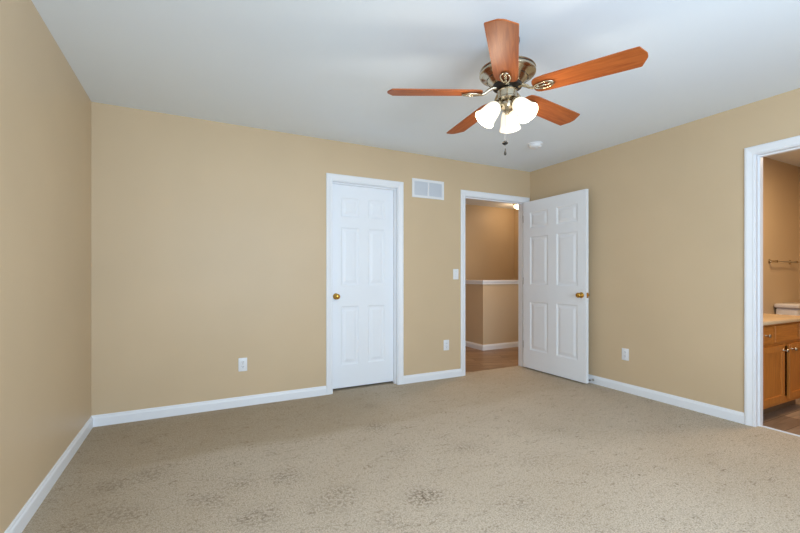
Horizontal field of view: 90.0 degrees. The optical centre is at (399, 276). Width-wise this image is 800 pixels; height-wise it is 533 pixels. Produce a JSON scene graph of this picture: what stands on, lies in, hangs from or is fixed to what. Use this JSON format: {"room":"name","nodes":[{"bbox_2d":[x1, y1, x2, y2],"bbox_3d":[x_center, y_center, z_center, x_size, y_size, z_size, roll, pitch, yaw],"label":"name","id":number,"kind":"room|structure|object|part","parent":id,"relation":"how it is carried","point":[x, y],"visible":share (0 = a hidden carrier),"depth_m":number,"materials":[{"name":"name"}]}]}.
{"room":"empty bedroom","nodes":[
{"label":"empty bedroom","id":0,"kind":"room"},
{"bbox_2d":[0,0,90,532],"bbox_3d":[-1.327,-0.092,0.945,0.115,2.440,4.790,0,0,-27],"label":"wall","id":1,"kind":"structure","parent":0,"point":[45,109],"depth_m":2.01,"materials":[{"name":"beige paint"}]},
{"bbox_2d":[4,416,92,532],"bbox_3d":[-1.270,1.085,0.974,0.013,0.085,4.560,0,0,-27],"label":"baseboard","id":2,"kind":"structure","parent":1,"relation":"attached to","point":[26,513],"depth_m":2.07,"materials":[{"name":"white paint"}]},
{"bbox_2d":[91,102,529,415],"bbox_3d":[-0.315,0.408,4.089,4.551,3.440,0.115,0,0,-27],"label":"wall","id":3,"kind":"structure","parent":0,"point":[208,238],"depth_m":3.42,"materials":[{"name":"beige paint"}]},
{"bbox_2d":[92,386,325,426],"bbox_3d":[-1.508,1.085,3.406,1.806,0.085,0.013,0,0,-27],"label":"baseboard","id":4,"kind":"structure","parent":3,"relation":"attached to","point":[204,406],"depth_m":3.33,"materials":[{"name":"white paint"}]},
{"bbox_2d":[238,358,246,371],"bbox_3d":[-1.367,0.766,3.481,0.072,0.116,0.009,0,0,-27],"label":"power outlet","id":5,"kind":"object","parent":3,"relation":"attached to","point":[242,362],"visible":1,"depth_m":3.48,"materials":[{"name":"white plastic"}]},
{"bbox_2d":[333,184,392,388],"bbox_3d":[-0.365,0.093,4.068,0.691,2.025,0.104,0,0,-27],"label":"door","id":6,"kind":"structure","parent":3,"relation":"in","point":[362,216],"depth_m":4.07,"materials":[{"name":"white paint"}]},
{"bbox_3d":[-0.617,0.196,3.920,0.062,0.062,0.068,0,0,-27],"label":"knob","id":7,"kind":"part","parent":6,"relation":"part of","materials":[{"name":"gold metal"}]},
{"bbox_2d":[326,173,403,394],"bbox_3d":[-0.360,0.071,4.057,0.831,2.121,0.132,0,0,-27],"label":"door frame","id":8,"kind":"structure","parent":3,"relation":"attached to","point":[397,187],"depth_m":4.06,"materials":[{"name":"white paint"}]},
{"bbox_2d":[412,178,443,199],"bbox_3d":[0.307,-0.946,4.337,0.399,0.200,0.009,0,0,-27],"label":"air vent","id":9,"kind":"object","parent":3,"relation":"in","point":[421,188],"visible":1,"depth_m":4.33,"materials":[{"name":"white plastic"}]},
{"bbox_2d":[404,369,460,383],"bbox_3d":[0.362,1.085,4.364,0.734,0.085,0.013,0,0,-27],"label":"baseboard","id":10,"kind":"structure","parent":3,"relation":"attached to","point":[437,375],"depth_m":4.35,"materials":[{"name":"white paint"}]},
{"bbox_2d":[444,340,448,350],"bbox_3d":[0.515,0.762,4.444,0.072,0.116,0.009,0,0,-27],"label":"power outlet","id":11,"kind":"object","parent":3,"relation":"attached to","point":[446,342],"visible":1,"depth_m":4.44,"materials":[{"name":"white plastic"}]},
{"bbox_2d":[453,269,457,278],"bbox_3d":[0.630,-0.026,4.498,0.072,0.116,0.018,0,0,-27],"label":"light switch","id":12,"kind":"object","parent":3,"relation":"attached to","point":[455,271],"visible":1,"depth_m":4.50,"materials":[{"name":"white plastic"}]},
{"bbox_2d":[461,190,529,375],"bbox_3d":[1.129,0.074,4.819,1.046,2.116,0.132,0,0,-27],"label":"door frame","id":13,"kind":"structure","parent":3,"relation":"attached to","point":[465,194],"depth_m":4.80,"materials":[{"name":"white paint"}]},
{"bbox_2d":[523,189,588,383],"bbox_3d":[1.740,0.100,4.581,0.172,2.027,0.950,0,0,-27],"label":"door","id":14,"kind":"structure","parent":13,"relation":"attached to","point":[555,228],"depth_m":4.50,"materials":[{"name":"white paint"}]},
{"bbox_3d":[1.879,0.196,4.196,0.068,0.062,0.062,0,0,-27],"label":"knob","id":15,"kind":"part","parent":14,"relation":"part of","materials":[{"name":"gold metal"}]},
{"bbox_2d":[22,366,799,532],"bbox_3d":[0.698,1.128,2.038,4.486,0.001,4.660,0,0,-27],"label":"floor","id":16,"kind":"structure","parent":0,"point":[514,449],"depth_m":2.38,"materials":[{"name":"beige carpet"}]},
{"bbox_2d":[31,0,799,208],"bbox_3d":[1.397,-1.362,3.575,7.360,0.100,6.990,0,0,-27],"label":"ceiling","id":17,"kind":"structure","parent":0,"point":[324,69],"depth_m":2.43,"materials":[{"name":"paint"}]},
{"bbox_2d":[387,19,647,154],"bbox_3d":[0.606,-0.994,2.263,1.262,0.637,1.257,0,0,-27],"label":"ceiling fan","id":18,"kind":"object","parent":17,"relation":"hanging from","point":[507,72],"visible":1,"depth_m":2.12,"materials":[{"name":"brown wood"}]},
{"bbox_3d":[0.193,-1.020,2.216,0.526,0.006,0.141,0,12,-1],"label":"blade","id":19,"kind":"part","parent":18,"relation":"part of","materials":[{"name":"brown wood"}]},
{"bbox_3d":[0.466,-1.020,2.604,0.141,0.006,0.526,-13,4,-18],"label":"blade","id":20,"kind":"part","parent":18,"relation":"part of","materials":[{"name":"brown wood"}]},
{"bbox_3d":[0.482,-0.895,2.213,0.137,0.140,0.119,0,0,-27],"label":"lamp shade","id":21,"kind":"part","parent":18,"relation":"part of","materials":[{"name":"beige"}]},
{"bbox_3d":[0.477,-1.020,1.837,0.141,0.007,0.526,13,4,17],"label":"blade","id":22,"kind":"part","parent":18,"relation":"part of","materials":[{"name":"brown wood"}]},
{"bbox_3d":[0.638,-0.895,2.331,0.132,0.140,0.129,0,0,-27],"label":"lamp shade","id":23,"kind":"part","parent":18,"relation":"part of","materials":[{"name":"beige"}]},
{"bbox_3d":[0.656,-0.909,2.148,0.052,0.082,0.074,0,0,-27],"label":"bulb","id":24,"kind":"part","parent":18,"relation":"part of","materials":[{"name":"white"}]},
{"bbox_3d":[0.668,-0.895,2.137,0.121,0.140,0.137,0,0,-27],"label":"lamp shade","id":25,"kind":"part","parent":18,"relation":"part of","materials":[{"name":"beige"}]},
{"bbox_3d":[0.918,-1.020,2.464,0.526,0.007,0.141,0,-12,-37],"label":"blade","id":26,"kind":"part","parent":18,"relation":"part of","materials":[{"name":"brown wood"}]},
{"bbox_3d":[0.926,-1.020,1.990,0.526,0.006,0.141,0,-12,35],"label":"blade","id":27,"kind":"part","parent":18,"relation":"part of","materials":[{"name":"brown wood"}]},
{"bbox_2d":[527,142,542,149],"bbox_3d":[1.337,-1.289,3.961,0.144,0.046,0.144,0,0,-27],"label":"smoke detector","id":28,"kind":"object","parent":17,"relation":"attached to","point":[533,145],"visible":1,"depth_m":3.92,"materials":[{"name":"white plastic"}]},
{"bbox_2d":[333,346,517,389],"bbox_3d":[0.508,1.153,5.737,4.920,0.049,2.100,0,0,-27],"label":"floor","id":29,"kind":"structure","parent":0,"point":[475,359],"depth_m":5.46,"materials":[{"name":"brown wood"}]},
{"bbox_2d":[465,204,513,279],"bbox_3d":[0.811,-0.092,7.137,3.335,2.440,0.115,0,0,-27],"label":"wall","id":30,"kind":"structure","parent":0,"point":[489,231],"depth_m":7.52,"materials":[{"name":"beige paint"}]},
{"bbox_2d":[465,280,517,344],"bbox_3d":[1.742,0.594,6.949,1.620,1.076,1.068,0,0,-27],"label":"wall","id":31,"kind":"structure","parent":0,"point":[491,306],"depth_m":6.30,"materials":[{"name":"beige paint"}]},
{"bbox_2d":[465,341,482,350],"bbox_3d":[1.031,1.089,6.589,0.013,0.085,1.061,0,0,-27],"label":"baseboard","id":32,"kind":"structure","parent":31,"relation":"attached to","point":[467,343],"depth_m":6.30,"materials":[{"name":"white paint"}]},
{"bbox_2d":[483,341,517,350],"bbox_3d":[1.982,1.089,6.487,1.613,0.085,0.013,0,0,-27],"label":"baseboard","id":33,"kind":"structure","parent":31,"relation":"attached to","point":[508,344],"depth_m":6.27,"materials":[{"name":"white paint"}]},
{"bbox_2d":[514,209,517,279],"bbox_3d":[2.746,-0.092,6.891,0.115,2.440,2.085,0,0,-27],"label":"wall","id":34,"kind":"structure","parent":0,"point":[515,210],"depth_m":7.74,"materials":[{"name":"beige paint"}]},
{"bbox_2d":[530,88,799,412],"bbox_3d":[2.750,0.408,2.967,0.115,3.440,4.675,0,0,-27],"label":"wall","id":35,"kind":"structure","parent":0,"point":[666,207],"depth_m":3.51,"materials":[{"name":"beige paint"}]},
{"bbox_2d":[622,348,628,360],"bbox_3d":[2.199,0.760,3.908,0.009,0.116,0.072,0,0,-27],"label":"power outlet","id":36,"kind":"object","parent":35,"relation":"attached to","point":[625,352],"visible":1,"depth_m":3.90,"materials":[{"name":"white plastic"}]},
{"bbox_2d":[588,374,743,423],"bbox_3d":[2.130,1.085,4.038,0.013,0.085,2.203,0,0,-27],"label":"baseboard","id":37,"kind":"structure","parent":35,"relation":"attached to","point":[728,414],"depth_m":3.51,"materials":[{"name":"white paint"}]},
{"bbox_2d":[744,135,799,426],"bbox_3d":[2.897,0.076,2.663,0.132,2.111,0.944,0,0,-27],"label":"door frame","id":38,"kind":"structure","parent":35,"relation":"attached to","point":[753,156],"depth_m":3.02,"materials":[{"name":"white paint"}]},
{"bbox_2d":[761,425,799,436],"bbox_3d":[2.901,1.127,2.666,0.019,0.010,0.808,0,0,-27],"label":"trim","id":39,"kind":"structure","parent":35,"relation":"attached to","point":[761,425],"depth_m":2.92,"materials":[{"name":"white"}]},
{"bbox_2d":[763,157,798,313],"bbox_3d":[3.657,-0.092,4.279,2.694,2.440,0.115,0,0,-27],"label":"wall","id":40,"kind":"structure","parent":0,"point":[780,179],"depth_m":4.55,"materials":[{"name":"beige paint"}]},
{"bbox_2d":[768,259,799,263],"bbox_3d":[4.360,-0.167,4.532,0.611,0.052,0.077,0,0,-27],"label":"towel bar","id":41,"kind":"object","parent":40,"relation":"attached to","point":[769,260],"visible":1,"depth_m":4.43,"materials":[{"name":"grey metal"}]},
{"bbox_2d":[763,398,799,434],"bbox_3d":[4.268,1.155,2.888,2.644,0.046,2.920,0,0,-27],"label":"floor","id":42,"kind":"structure","parent":0,"point":[787,419],"depth_m":3.17,"materials":[{"name":"brown tile"}]},
{"bbox_2d":[763,321,799,413],"bbox_3d":[3.035,0.756,3.531,0.902,0.752,0.649,0,0,-27],"label":"vanity cabinet","id":43,"kind":"object","parent":42,"relation":"on","point":[781,342],"visible":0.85,"depth_m":3.24,"materials":[{"name":"brown wood"}]},
{"bbox_3d":[2.869,0.460,3.132,0.197,0.135,0.019,0,0,-27],"label":"drawer","id":44,"kind":"part","parent":43,"relation":"part of","materials":[{"name":"brown wood"}]},
{"bbox_3d":[2.956,0.783,3.177,0.394,0.454,0.019,0,0,-27],"label":"cabinet door","id":45,"kind":"part","parent":43,"relation":"part of","materials":[{"name":"brown wood"}]},
{"bbox_2d":[763,313,799,325],"bbox_3d":[3.038,0.323,3.547,0.922,0.110,0.624,0,0,-27],"label":"countertop","id":46,"kind":"structure","parent":43,"relation":"on","point":[768,319],"depth_m":3.32,"materials":[{"name":"beige stone"}]},
{"bbox_3d":[3.382,0.783,3.395,0.398,0.454,0.019,0,0,-27],"label":"cabinet door","id":47,"kind":"part","parent":43,"relation":"part of","materials":[{"name":"brown wood"}]},
{"bbox_3d":[3.462,0.460,3.436,0.200,0.135,0.019,0,0,-27],"label":"drawer","id":48,"kind":"part","parent":43,"relation":"part of","materials":[{"name":"brown wood"}]},
{"bbox_2d":[774,302,799,315],"bbox_3d":[4.543,0.716,4.264,0.464,0.832,0.704,0,0,-27],"label":"toilet","id":49,"kind":"object","parent":42,"relation":"on","point":[792,308],"visible":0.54,"depth_m":4.38,"materials":[{"name":"white ceramic"}]},
{"bbox_3d":[4.430,0.323,4.484,0.464,0.047,0.209,0,0,-27],"label":"tank lid","id":50,"kind":"part","parent":49,"relation":"part of","materials":[{"name":"white ceramic"}]},
{"bbox_3d":[4.428,0.539,4.489,0.430,0.385,0.190,0,0,-27],"label":"tank","id":51,"kind":"part","parent":49,"relation":"part of","materials":[{"name":"white ceramic"}]},
{"bbox_2d":[799,167,799,302],"bbox_3d":[5.496,-0.092,3.516,0.115,2.440,2.920,0,0,-27],"label":"wall","id":52,"kind":"structure","parent":0,"point":[799,167],"depth_m":4.79,"materials":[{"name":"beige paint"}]}
]}

